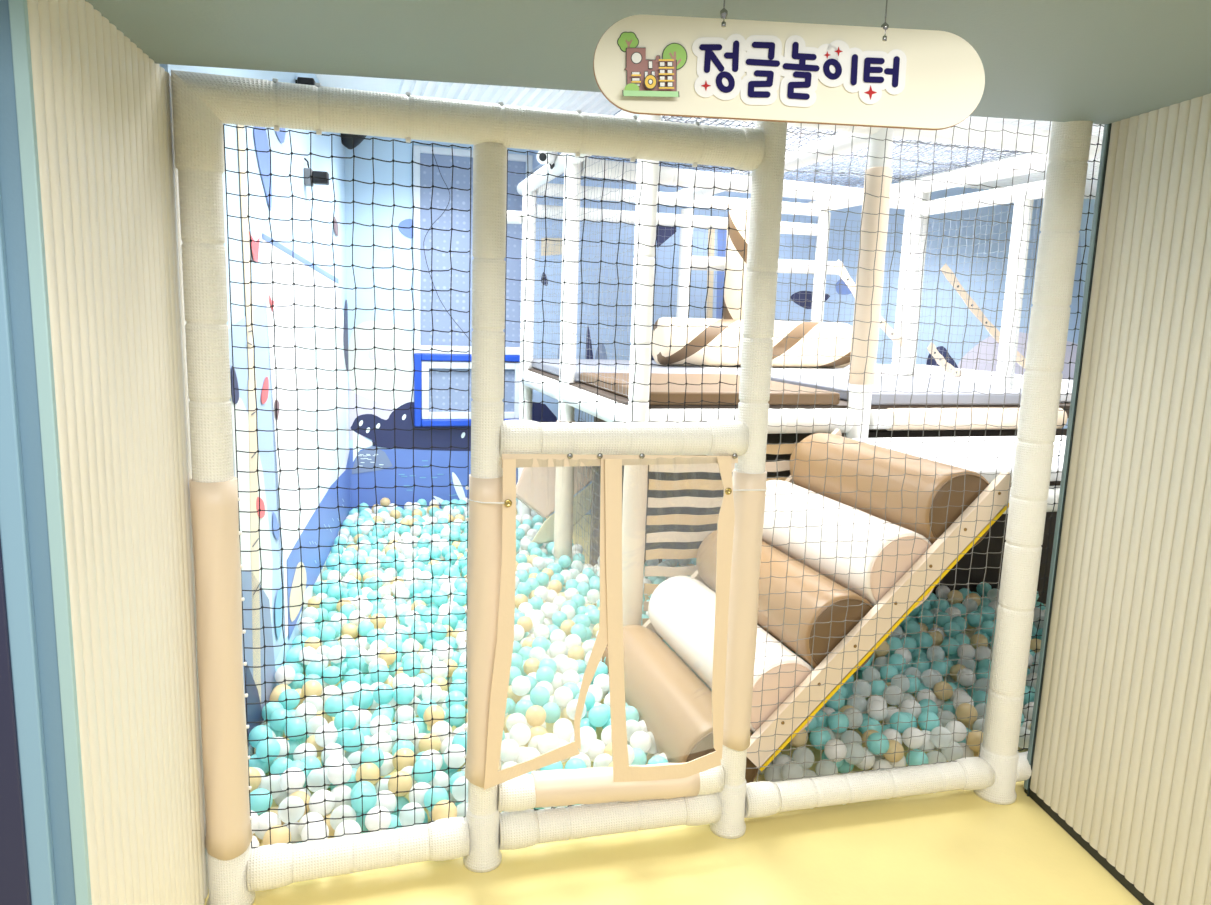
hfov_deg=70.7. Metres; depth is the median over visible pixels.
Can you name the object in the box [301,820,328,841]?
ball
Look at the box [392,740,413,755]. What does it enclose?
ball
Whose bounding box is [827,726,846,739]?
ball
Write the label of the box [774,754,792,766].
ball
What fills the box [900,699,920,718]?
ball
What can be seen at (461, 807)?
ball
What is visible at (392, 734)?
ball
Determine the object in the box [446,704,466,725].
ball
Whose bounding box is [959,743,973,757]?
ball
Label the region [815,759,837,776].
ball
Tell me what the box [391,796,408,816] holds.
ball
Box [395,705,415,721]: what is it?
ball
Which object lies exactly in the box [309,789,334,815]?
ball
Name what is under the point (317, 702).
ball
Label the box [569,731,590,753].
ball
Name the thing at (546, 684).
ball
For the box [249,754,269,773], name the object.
ball
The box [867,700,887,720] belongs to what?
ball
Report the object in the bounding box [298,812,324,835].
ball
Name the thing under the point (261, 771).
ball
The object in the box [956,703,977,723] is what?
ball
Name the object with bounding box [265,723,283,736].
ball
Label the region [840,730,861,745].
ball
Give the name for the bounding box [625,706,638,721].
ball
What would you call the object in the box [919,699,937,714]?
ball
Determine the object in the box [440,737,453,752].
ball
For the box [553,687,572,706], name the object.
ball
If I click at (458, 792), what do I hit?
ball
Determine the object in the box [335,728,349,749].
ball
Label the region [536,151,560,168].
security camera
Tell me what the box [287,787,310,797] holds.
ball
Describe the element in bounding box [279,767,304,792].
ball
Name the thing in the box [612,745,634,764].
ball
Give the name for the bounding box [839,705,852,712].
ball
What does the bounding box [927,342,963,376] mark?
strap
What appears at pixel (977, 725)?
ball
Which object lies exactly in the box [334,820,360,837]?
ball
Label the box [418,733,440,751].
ball
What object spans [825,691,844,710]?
ball
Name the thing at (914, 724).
ball
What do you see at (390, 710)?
ball
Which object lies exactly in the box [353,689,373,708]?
ball
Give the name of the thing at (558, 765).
ball
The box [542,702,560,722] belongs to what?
ball
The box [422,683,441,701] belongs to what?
ball
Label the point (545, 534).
board
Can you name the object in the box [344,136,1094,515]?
wall
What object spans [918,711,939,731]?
ball
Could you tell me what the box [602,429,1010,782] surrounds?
ramp
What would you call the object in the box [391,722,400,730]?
ball
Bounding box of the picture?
[617,32,686,96]
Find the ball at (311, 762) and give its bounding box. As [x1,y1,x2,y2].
[301,756,320,780]
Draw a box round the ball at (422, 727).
[410,718,426,733]
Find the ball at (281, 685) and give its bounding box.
[273,684,290,689]
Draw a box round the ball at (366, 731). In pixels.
[357,724,371,735]
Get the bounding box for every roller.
[652,317,852,367]
[723,207,749,319]
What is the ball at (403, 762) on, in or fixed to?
on the ball at (417, 757)
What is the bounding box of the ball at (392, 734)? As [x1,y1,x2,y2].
[388,730,396,752]
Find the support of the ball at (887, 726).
on the floor
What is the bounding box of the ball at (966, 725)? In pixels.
[957,719,976,730]
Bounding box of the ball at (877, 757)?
[874,754,883,760]
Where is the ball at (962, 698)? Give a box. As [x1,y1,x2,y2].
[953,693,973,709]
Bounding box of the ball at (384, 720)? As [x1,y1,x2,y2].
[369,715,391,734]
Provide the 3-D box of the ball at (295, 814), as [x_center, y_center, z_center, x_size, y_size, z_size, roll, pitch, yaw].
[-0.905,1.029,2.458,0.074,0.074,0.074,4,10,12]
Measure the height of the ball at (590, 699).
0.074 m
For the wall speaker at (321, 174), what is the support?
attached to the wall at (235, 138)
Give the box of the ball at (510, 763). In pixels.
[501,761,516,769]
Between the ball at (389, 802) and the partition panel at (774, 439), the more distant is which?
the partition panel at (774, 439)
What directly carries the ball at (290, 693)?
on the ball at (292, 711)
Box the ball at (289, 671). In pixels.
[275,665,294,684]
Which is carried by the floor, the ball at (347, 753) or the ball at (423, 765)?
the ball at (347, 753)
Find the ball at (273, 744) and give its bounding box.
[256,738,279,761]
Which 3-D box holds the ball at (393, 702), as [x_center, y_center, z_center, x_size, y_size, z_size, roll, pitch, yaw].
[-0.781,0.926,3.210,0.074,0.074,0.073,4,9,10]
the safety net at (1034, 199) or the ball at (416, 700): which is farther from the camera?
the safety net at (1034, 199)
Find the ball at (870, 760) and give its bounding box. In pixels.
[856,747,874,769]
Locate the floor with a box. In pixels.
[204,515,1142,904]
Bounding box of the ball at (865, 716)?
[858,714,869,732]
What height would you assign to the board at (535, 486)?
0.489 m
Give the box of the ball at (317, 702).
[303,695,322,711]
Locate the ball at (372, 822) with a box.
[365,806,390,831]
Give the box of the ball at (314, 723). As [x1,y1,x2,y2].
[307,716,327,736]
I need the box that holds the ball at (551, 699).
[547,696,561,709]
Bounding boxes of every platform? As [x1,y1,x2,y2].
[580,372,839,404]
[771,375,1060,404]
[853,435,1065,513]
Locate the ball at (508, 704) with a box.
[505,699,509,714]
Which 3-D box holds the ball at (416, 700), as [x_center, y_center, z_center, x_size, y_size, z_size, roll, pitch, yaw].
[-0.717,0.941,3.160,0.074,0.074,0.074,3,9,6]
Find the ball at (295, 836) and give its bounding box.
[283,822,301,843]
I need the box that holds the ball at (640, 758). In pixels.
[631,748,646,764]
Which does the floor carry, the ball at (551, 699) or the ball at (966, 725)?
the ball at (551, 699)
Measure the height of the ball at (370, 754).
0.074 m
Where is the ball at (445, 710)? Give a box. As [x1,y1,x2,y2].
[443,709,452,727]
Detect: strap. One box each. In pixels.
[833,260,904,345]
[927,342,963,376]
[940,263,1024,367]
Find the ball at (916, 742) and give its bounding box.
[902,727,923,748]
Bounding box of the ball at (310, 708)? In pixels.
[295,703,316,722]
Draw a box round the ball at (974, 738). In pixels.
[966,730,982,751]
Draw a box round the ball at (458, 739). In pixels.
[452,731,466,751]
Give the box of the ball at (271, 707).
[262,702,283,722]
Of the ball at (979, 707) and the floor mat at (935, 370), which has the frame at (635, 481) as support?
the floor mat at (935, 370)
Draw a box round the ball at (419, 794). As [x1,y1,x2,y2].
[409,782,430,806]
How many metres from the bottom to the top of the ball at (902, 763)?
0.074 m
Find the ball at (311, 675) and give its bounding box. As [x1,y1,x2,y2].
[302,674,321,685]
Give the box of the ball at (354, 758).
[347,751,362,768]
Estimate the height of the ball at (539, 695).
0.074 m
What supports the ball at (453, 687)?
on the ball
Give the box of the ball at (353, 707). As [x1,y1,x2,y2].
[345,705,358,712]
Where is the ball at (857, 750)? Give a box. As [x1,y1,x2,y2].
[845,742,864,764]
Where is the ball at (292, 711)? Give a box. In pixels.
[288,709,294,716]
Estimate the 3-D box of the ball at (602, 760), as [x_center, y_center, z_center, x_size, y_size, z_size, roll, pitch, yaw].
[-0.004,1.028,2.803,0.074,0.074,0.074,3,9,9]
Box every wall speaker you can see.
[295,77,315,84]
[304,158,328,186]
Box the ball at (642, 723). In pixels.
[639,720,647,732]
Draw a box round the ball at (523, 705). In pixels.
[515,699,533,715]
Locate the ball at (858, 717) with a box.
[843,708,862,728]
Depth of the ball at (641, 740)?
2.88 m
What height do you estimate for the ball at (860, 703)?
0.074 m
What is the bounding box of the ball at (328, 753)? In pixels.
[321,743,344,762]
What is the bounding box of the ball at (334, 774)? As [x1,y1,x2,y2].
[327,760,351,784]
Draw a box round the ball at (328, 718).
[316,711,331,722]
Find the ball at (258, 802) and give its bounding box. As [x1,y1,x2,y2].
[250,788,272,814]
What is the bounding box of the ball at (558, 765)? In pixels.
[540,761,562,770]
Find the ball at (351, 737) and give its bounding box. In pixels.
[341,729,364,751]
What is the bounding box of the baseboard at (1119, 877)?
[1024,789,1153,904]
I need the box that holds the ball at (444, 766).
[440,754,459,773]
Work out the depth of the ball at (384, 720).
2.87 m
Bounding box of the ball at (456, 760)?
[444,744,464,767]
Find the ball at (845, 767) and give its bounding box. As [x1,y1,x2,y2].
[838,759,853,772]
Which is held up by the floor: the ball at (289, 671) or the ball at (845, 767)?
the ball at (845, 767)
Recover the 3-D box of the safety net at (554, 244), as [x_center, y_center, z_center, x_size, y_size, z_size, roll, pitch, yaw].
[0.983,-1.216,6.249,3.202,1.055,0.014,-1,10,-17]
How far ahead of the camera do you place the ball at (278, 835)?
2.34 m
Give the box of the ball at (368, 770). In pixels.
[355,763,379,784]
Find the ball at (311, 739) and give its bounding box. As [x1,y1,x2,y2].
[305,735,323,756]
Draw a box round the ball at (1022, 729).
[1018,727,1029,747]
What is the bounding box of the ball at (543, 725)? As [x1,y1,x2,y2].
[527,722,545,728]
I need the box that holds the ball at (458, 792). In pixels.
[452,776,467,801]
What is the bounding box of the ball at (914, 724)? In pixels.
[904,712,916,727]
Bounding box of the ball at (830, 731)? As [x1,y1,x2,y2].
[821,727,834,738]
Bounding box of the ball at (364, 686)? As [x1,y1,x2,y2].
[361,684,370,689]
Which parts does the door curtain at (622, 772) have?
tie cord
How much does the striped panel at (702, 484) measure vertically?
0.842 m
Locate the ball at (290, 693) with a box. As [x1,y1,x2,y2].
[278,689,299,709]
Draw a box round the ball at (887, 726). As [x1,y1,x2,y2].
[883,724,891,730]
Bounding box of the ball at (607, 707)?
[598,704,610,719]
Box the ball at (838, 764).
[822,751,843,768]
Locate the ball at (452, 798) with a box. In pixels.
[450,792,456,803]
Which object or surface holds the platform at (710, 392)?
on the frame at (635, 481)
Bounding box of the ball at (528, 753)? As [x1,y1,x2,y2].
[518,747,539,762]
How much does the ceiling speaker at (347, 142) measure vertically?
0.132 m
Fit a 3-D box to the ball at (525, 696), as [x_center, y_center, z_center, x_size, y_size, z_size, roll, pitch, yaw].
[-0.290,0.947,3.203,0.074,0.073,0.074,0,9,-10]
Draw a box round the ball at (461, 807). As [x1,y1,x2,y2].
[456,802,467,816]
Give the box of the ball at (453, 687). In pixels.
[450,679,465,696]
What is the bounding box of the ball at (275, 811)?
[267,806,284,824]
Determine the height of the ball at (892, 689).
0.074 m
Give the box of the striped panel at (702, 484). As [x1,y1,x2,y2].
[642,443,797,625]
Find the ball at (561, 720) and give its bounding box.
[553,718,573,730]
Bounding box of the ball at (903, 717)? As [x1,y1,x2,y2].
[890,712,910,732]
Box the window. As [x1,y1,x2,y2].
[413,145,532,426]
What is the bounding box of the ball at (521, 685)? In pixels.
[511,676,530,695]
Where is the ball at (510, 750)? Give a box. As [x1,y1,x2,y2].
[501,739,519,761]
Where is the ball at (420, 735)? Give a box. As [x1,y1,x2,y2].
[412,733,425,753]
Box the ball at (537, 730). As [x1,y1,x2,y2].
[528,726,547,742]
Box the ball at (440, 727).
[430,721,451,742]
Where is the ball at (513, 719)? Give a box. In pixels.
[506,713,526,731]
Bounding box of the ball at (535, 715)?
[525,705,545,726]
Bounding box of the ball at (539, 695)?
[530,686,549,705]
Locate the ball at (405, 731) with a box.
[396,721,418,741]
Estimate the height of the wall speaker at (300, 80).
0.060 m
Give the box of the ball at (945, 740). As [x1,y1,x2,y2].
[930,726,952,748]
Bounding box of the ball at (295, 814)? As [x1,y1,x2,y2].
[278,796,304,822]
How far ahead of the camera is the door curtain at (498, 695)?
2.29 m
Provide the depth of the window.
6.03 m
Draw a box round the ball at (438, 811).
[432,800,456,820]
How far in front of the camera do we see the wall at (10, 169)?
1.30 m
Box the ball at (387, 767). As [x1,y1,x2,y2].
[380,752,393,775]
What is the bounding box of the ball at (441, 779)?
[428,771,449,790]
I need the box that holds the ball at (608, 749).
[604,742,611,755]
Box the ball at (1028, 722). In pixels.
[1021,718,1030,729]
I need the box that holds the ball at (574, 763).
[564,758,586,768]
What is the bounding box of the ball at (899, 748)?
[883,740,903,761]
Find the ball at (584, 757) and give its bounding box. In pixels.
[570,753,590,767]
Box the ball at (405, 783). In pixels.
[388,771,412,796]
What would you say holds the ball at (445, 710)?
on the floor
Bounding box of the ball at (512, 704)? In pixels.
[507,698,515,714]
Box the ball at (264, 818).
[255,812,280,839]
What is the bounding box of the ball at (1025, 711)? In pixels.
[1023,702,1033,719]
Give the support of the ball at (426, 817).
on the floor
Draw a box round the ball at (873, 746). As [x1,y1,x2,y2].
[867,732,888,754]
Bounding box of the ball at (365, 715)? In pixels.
[354,710,371,728]
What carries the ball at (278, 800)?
on the floor
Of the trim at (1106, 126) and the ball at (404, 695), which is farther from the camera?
the ball at (404, 695)
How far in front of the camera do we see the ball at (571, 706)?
3.05 m
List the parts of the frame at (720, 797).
post, rail, post, rail, rail, rail, post, rail, rail, post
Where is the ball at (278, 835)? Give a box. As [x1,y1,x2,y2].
[263,825,290,844]
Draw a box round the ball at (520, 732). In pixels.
[509,723,530,745]
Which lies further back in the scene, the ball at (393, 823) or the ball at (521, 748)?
the ball at (521, 748)
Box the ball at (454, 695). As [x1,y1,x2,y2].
[445,691,465,707]
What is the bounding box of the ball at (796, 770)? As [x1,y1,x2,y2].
[781,761,803,780]
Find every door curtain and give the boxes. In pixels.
[468,459,607,789]
[605,457,766,781]
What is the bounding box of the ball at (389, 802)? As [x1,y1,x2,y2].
[374,790,396,813]
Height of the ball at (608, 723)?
0.074 m
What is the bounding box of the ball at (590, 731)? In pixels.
[580,726,596,739]
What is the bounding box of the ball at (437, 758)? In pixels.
[420,750,442,769]
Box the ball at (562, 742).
[559,740,568,762]
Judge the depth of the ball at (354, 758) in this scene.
2.74 m
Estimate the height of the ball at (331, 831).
0.074 m
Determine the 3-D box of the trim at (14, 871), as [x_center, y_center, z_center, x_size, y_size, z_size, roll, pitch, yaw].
[-1.119,0.120,1.235,0.419,2.400,0.023,-1,10,-17]
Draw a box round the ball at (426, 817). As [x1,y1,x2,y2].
[421,810,427,824]
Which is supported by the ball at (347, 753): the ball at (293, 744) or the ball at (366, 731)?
the ball at (366, 731)
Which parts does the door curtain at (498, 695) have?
tie cord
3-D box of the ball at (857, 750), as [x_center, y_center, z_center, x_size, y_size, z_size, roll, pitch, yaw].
[0.840,1.018,2.889,0.074,0.074,0.074,5,10,20]
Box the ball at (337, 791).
[331,785,351,808]
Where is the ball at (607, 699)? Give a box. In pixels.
[604,693,609,706]
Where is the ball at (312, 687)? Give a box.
[301,680,321,697]
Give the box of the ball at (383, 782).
[375,779,388,792]
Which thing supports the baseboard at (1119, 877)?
attached to the wall at (1122, 751)
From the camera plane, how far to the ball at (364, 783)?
2.57 m
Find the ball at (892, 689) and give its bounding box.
[883,685,902,704]
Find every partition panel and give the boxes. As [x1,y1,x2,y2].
[589,416,885,565]
[868,429,1066,603]
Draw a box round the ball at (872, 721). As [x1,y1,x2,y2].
[861,718,881,733]
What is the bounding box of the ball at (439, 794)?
[424,786,448,810]
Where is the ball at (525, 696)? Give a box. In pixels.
[519,695,530,700]
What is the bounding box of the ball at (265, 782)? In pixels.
[259,775,282,798]
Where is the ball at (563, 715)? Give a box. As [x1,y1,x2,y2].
[561,707,573,725]
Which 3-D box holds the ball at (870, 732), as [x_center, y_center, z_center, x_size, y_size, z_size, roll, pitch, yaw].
[0.937,1.012,2.996,0.074,0.074,0.074,3,9,5]
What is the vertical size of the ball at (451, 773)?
0.074 m
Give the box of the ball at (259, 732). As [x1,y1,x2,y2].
[248,725,272,747]
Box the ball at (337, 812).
[330,805,356,829]
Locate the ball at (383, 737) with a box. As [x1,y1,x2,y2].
[369,732,391,751]
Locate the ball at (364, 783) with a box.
[350,781,375,795]
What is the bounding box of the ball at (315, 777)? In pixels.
[307,767,330,792]
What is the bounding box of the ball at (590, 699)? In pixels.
[575,691,594,710]
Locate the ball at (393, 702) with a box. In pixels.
[390,689,401,708]
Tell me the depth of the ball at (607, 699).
3.17 m
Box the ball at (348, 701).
[343,697,353,708]
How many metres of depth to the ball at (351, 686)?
3.16 m
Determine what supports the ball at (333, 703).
on the ball at (328, 718)
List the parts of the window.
pull cord, sill, pane, pane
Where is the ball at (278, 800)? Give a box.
[274,792,287,805]
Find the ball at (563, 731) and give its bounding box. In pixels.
[553,722,573,742]
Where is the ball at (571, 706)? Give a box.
[566,699,585,719]
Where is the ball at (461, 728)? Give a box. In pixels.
[458,723,466,732]
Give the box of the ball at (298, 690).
[294,689,304,708]
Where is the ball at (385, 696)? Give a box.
[373,684,393,704]
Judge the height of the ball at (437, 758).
0.074 m
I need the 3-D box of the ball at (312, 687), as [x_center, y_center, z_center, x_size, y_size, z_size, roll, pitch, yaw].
[-1.086,0.880,3.156,0.074,0.074,0.074,2,9,-2]
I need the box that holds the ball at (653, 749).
[646,732,656,753]
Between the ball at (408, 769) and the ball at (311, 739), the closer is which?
the ball at (408, 769)
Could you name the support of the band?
attached to the frame at (720, 797)
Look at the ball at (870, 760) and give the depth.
2.90 m
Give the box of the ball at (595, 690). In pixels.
[588,685,602,702]
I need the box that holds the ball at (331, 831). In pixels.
[323,814,334,838]
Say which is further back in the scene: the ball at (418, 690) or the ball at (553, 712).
the ball at (418, 690)
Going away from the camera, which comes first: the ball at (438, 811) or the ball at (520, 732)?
the ball at (438, 811)
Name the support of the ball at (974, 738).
on the ball at (969, 753)
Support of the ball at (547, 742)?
on the ball at (562, 742)
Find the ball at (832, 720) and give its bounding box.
[827,711,848,732]
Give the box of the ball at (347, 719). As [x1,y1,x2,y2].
[334,711,355,729]
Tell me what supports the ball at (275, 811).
on the floor
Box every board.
[516,466,591,517]
[531,483,591,543]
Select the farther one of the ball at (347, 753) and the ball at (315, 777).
the ball at (347, 753)
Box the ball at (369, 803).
[351,786,376,812]
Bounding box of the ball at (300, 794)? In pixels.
[289,791,309,815]
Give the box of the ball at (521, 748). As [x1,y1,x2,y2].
[513,746,526,763]
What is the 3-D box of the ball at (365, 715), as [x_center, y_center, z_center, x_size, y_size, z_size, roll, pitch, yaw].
[-0.859,0.943,3.006,0.074,0.074,0.074,6,10,25]
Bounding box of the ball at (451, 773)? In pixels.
[447,771,456,794]
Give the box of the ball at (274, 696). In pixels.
[270,687,284,700]
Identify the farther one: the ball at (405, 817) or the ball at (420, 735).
the ball at (420, 735)
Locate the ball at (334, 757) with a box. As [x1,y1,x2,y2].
[324,754,347,769]
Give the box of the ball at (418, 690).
[405,677,423,696]
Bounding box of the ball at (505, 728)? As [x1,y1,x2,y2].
[503,714,510,732]
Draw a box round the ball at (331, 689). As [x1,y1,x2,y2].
[321,685,340,703]
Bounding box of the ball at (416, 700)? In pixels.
[402,697,420,715]
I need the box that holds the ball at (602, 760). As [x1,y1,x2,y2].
[593,754,612,766]
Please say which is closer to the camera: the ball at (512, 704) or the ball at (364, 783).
the ball at (364, 783)
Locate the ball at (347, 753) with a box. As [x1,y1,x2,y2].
[345,751,353,758]
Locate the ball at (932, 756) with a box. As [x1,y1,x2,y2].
[926,750,946,763]
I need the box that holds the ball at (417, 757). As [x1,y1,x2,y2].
[415,751,424,762]
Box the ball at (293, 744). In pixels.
[286,740,299,760]
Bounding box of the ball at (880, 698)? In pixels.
[867,696,886,705]
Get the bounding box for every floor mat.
[532,358,733,381]
[695,366,890,375]
[838,364,1072,402]
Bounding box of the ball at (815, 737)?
[809,727,830,749]
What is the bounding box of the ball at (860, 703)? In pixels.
[847,694,866,711]
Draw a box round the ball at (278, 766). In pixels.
[270,757,291,775]
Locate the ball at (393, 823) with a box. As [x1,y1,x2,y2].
[387,814,401,829]
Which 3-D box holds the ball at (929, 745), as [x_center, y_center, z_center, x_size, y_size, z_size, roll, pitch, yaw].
[1.140,1.027,3.037,0.074,0.074,0.074,3,9,7]
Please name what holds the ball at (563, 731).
on the floor
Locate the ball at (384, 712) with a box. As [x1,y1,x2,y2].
[371,709,392,722]
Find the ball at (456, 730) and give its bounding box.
[451,726,460,736]
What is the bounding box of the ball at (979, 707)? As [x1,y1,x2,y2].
[975,703,986,719]
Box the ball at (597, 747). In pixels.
[585,739,605,761]
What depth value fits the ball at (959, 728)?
3.02 m
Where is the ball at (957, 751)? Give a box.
[941,741,962,761]
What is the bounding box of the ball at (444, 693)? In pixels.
[436,691,447,707]
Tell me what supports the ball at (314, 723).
on the ball at (303, 739)
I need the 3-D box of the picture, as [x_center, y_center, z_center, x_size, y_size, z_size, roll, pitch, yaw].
[0.073,-0.611,1.346,0.112,0.100,0.013,1,9,-3]
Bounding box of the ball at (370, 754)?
[361,747,383,767]
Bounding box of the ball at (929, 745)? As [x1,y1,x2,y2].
[919,730,935,751]
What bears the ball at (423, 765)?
on the ball at (441, 779)
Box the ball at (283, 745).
[274,737,289,759]
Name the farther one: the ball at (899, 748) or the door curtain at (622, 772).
the ball at (899, 748)
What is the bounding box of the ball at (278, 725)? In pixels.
[269,709,291,730]
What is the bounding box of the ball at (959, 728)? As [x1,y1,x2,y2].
[945,720,966,741]
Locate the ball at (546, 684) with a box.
[535,681,552,695]
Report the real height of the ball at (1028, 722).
0.074 m
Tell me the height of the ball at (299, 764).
0.074 m
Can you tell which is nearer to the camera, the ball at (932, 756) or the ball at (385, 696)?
the ball at (932, 756)
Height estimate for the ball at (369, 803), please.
0.074 m
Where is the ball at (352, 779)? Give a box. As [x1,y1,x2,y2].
[344,768,356,788]
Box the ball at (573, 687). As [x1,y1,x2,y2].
[563,682,579,699]
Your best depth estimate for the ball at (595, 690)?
3.20 m
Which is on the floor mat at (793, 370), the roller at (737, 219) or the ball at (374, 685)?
the roller at (737, 219)
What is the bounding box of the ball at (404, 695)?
[393,684,413,703]
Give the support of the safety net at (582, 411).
attached to the frame at (635, 481)
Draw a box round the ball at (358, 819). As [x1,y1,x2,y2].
[356,812,368,833]
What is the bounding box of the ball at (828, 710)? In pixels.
[821,707,835,726]
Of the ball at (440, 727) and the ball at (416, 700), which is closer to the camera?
the ball at (440, 727)
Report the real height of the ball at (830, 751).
0.074 m
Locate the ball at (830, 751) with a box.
[824,739,846,761]
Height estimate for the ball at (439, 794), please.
0.074 m
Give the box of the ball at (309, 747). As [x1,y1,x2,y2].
[293,743,316,760]
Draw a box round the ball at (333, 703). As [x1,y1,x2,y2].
[324,696,345,716]
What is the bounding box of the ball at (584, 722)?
[580,718,595,731]
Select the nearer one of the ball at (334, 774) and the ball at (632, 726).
the ball at (334, 774)
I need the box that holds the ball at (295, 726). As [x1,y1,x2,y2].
[284,717,305,739]
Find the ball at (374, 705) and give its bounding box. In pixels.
[370,700,390,714]
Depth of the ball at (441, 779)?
2.67 m
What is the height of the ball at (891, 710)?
0.074 m
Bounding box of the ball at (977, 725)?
[972,719,984,731]
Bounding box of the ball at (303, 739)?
[296,734,308,743]
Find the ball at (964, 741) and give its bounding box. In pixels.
[957,727,971,742]
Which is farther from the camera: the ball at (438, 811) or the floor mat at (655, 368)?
the floor mat at (655, 368)
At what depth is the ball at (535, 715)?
3.00 m
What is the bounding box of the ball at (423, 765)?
[412,759,435,782]
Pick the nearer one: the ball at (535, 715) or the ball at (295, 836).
the ball at (295, 836)
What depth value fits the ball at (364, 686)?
3.24 m
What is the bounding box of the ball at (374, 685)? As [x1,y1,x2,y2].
[369,682,383,700]
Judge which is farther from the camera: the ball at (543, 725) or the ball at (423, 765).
the ball at (543, 725)
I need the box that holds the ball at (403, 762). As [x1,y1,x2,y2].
[392,748,415,770]
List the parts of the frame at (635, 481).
post, post, post, post, post, post, post, post, post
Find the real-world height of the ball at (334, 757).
0.074 m
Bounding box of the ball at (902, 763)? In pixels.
[884,756,905,767]
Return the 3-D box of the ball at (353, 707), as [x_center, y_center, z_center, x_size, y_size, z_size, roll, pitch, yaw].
[-0.907,0.947,3.063,0.074,0.074,0.074,4,10,14]
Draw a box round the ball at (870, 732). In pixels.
[862,730,878,747]
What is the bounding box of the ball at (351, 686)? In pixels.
[341,681,360,700]
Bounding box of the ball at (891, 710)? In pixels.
[884,706,900,722]
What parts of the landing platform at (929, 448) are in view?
board, rail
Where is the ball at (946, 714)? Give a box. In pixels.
[937,710,956,726]
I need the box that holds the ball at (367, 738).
[358,735,372,751]
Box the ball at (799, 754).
[792,746,813,769]
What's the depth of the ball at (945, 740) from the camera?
2.96 m
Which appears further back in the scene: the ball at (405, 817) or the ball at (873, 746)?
the ball at (873, 746)
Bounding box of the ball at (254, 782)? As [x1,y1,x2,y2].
[249,767,260,791]
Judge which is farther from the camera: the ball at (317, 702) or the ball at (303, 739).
the ball at (317, 702)
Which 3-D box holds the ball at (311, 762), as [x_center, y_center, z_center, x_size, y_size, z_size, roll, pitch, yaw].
[-0.944,1.006,2.717,0.074,0.074,0.074,3,9,4]
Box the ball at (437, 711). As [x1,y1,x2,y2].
[423,705,444,726]
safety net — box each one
[223,124,471,847]
[503,149,749,422]
[528,110,1030,192]
[528,156,635,395]
[534,197,930,361]
[576,411,623,577]
[746,117,1050,783]
[909,199,1039,385]
[1018,124,1103,750]
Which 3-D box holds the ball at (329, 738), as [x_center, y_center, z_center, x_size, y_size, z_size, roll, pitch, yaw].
[-0.927,0.940,2.830,0.074,0.074,0.074,2,9,2]
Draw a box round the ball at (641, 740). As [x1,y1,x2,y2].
[630,731,650,752]
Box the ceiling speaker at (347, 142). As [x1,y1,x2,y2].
[341,133,366,148]
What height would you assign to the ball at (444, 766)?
0.074 m
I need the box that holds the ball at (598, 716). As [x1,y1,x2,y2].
[588,706,608,726]
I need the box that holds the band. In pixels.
[502,453,737,467]
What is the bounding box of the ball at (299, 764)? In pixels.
[284,760,307,779]
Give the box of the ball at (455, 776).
[448,771,464,792]
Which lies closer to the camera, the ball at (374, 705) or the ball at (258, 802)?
the ball at (258, 802)
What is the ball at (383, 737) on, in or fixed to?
on the ball at (387, 767)
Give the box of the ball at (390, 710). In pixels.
[374,704,394,718]
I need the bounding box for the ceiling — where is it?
[315,74,1103,198]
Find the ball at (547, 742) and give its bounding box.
[538,733,559,753]
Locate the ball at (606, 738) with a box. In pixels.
[601,725,611,745]
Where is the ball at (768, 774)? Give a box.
[764,764,783,781]
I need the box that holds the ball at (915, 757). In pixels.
[906,749,928,764]
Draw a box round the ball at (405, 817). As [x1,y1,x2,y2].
[399,802,424,826]
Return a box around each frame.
[171,70,1092,904]
[507,110,1100,625]
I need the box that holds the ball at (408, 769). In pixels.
[401,766,417,785]
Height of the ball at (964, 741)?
0.074 m
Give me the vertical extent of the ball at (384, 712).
0.074 m
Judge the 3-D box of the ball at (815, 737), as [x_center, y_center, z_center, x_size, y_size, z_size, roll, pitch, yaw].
[0.745,0.991,2.956,0.074,0.074,0.074,3,9,7]
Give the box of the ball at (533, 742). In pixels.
[528,735,541,754]
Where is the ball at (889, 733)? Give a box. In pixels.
[882,729,901,744]
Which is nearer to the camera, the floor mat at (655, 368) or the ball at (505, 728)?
the ball at (505, 728)
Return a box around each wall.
[0,0,75,904]
[27,0,208,904]
[159,64,350,756]
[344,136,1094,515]
[1030,93,1210,904]
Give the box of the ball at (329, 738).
[314,724,337,746]
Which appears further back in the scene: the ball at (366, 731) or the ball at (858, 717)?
the ball at (858, 717)
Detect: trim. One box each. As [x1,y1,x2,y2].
[0,186,56,904]
[0,538,30,904]
[8,0,91,904]
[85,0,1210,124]
[1024,124,1108,789]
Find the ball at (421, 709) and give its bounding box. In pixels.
[417,699,436,719]
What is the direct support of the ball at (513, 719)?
on the ball
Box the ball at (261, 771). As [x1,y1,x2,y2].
[253,767,264,788]
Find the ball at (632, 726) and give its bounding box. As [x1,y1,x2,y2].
[626,720,641,741]
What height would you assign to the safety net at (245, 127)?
1.821 m
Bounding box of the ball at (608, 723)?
[603,719,610,728]
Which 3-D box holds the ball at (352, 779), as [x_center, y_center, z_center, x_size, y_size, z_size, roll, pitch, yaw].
[-0.795,1.032,2.680,0.074,0.074,0.074,2,9,0]

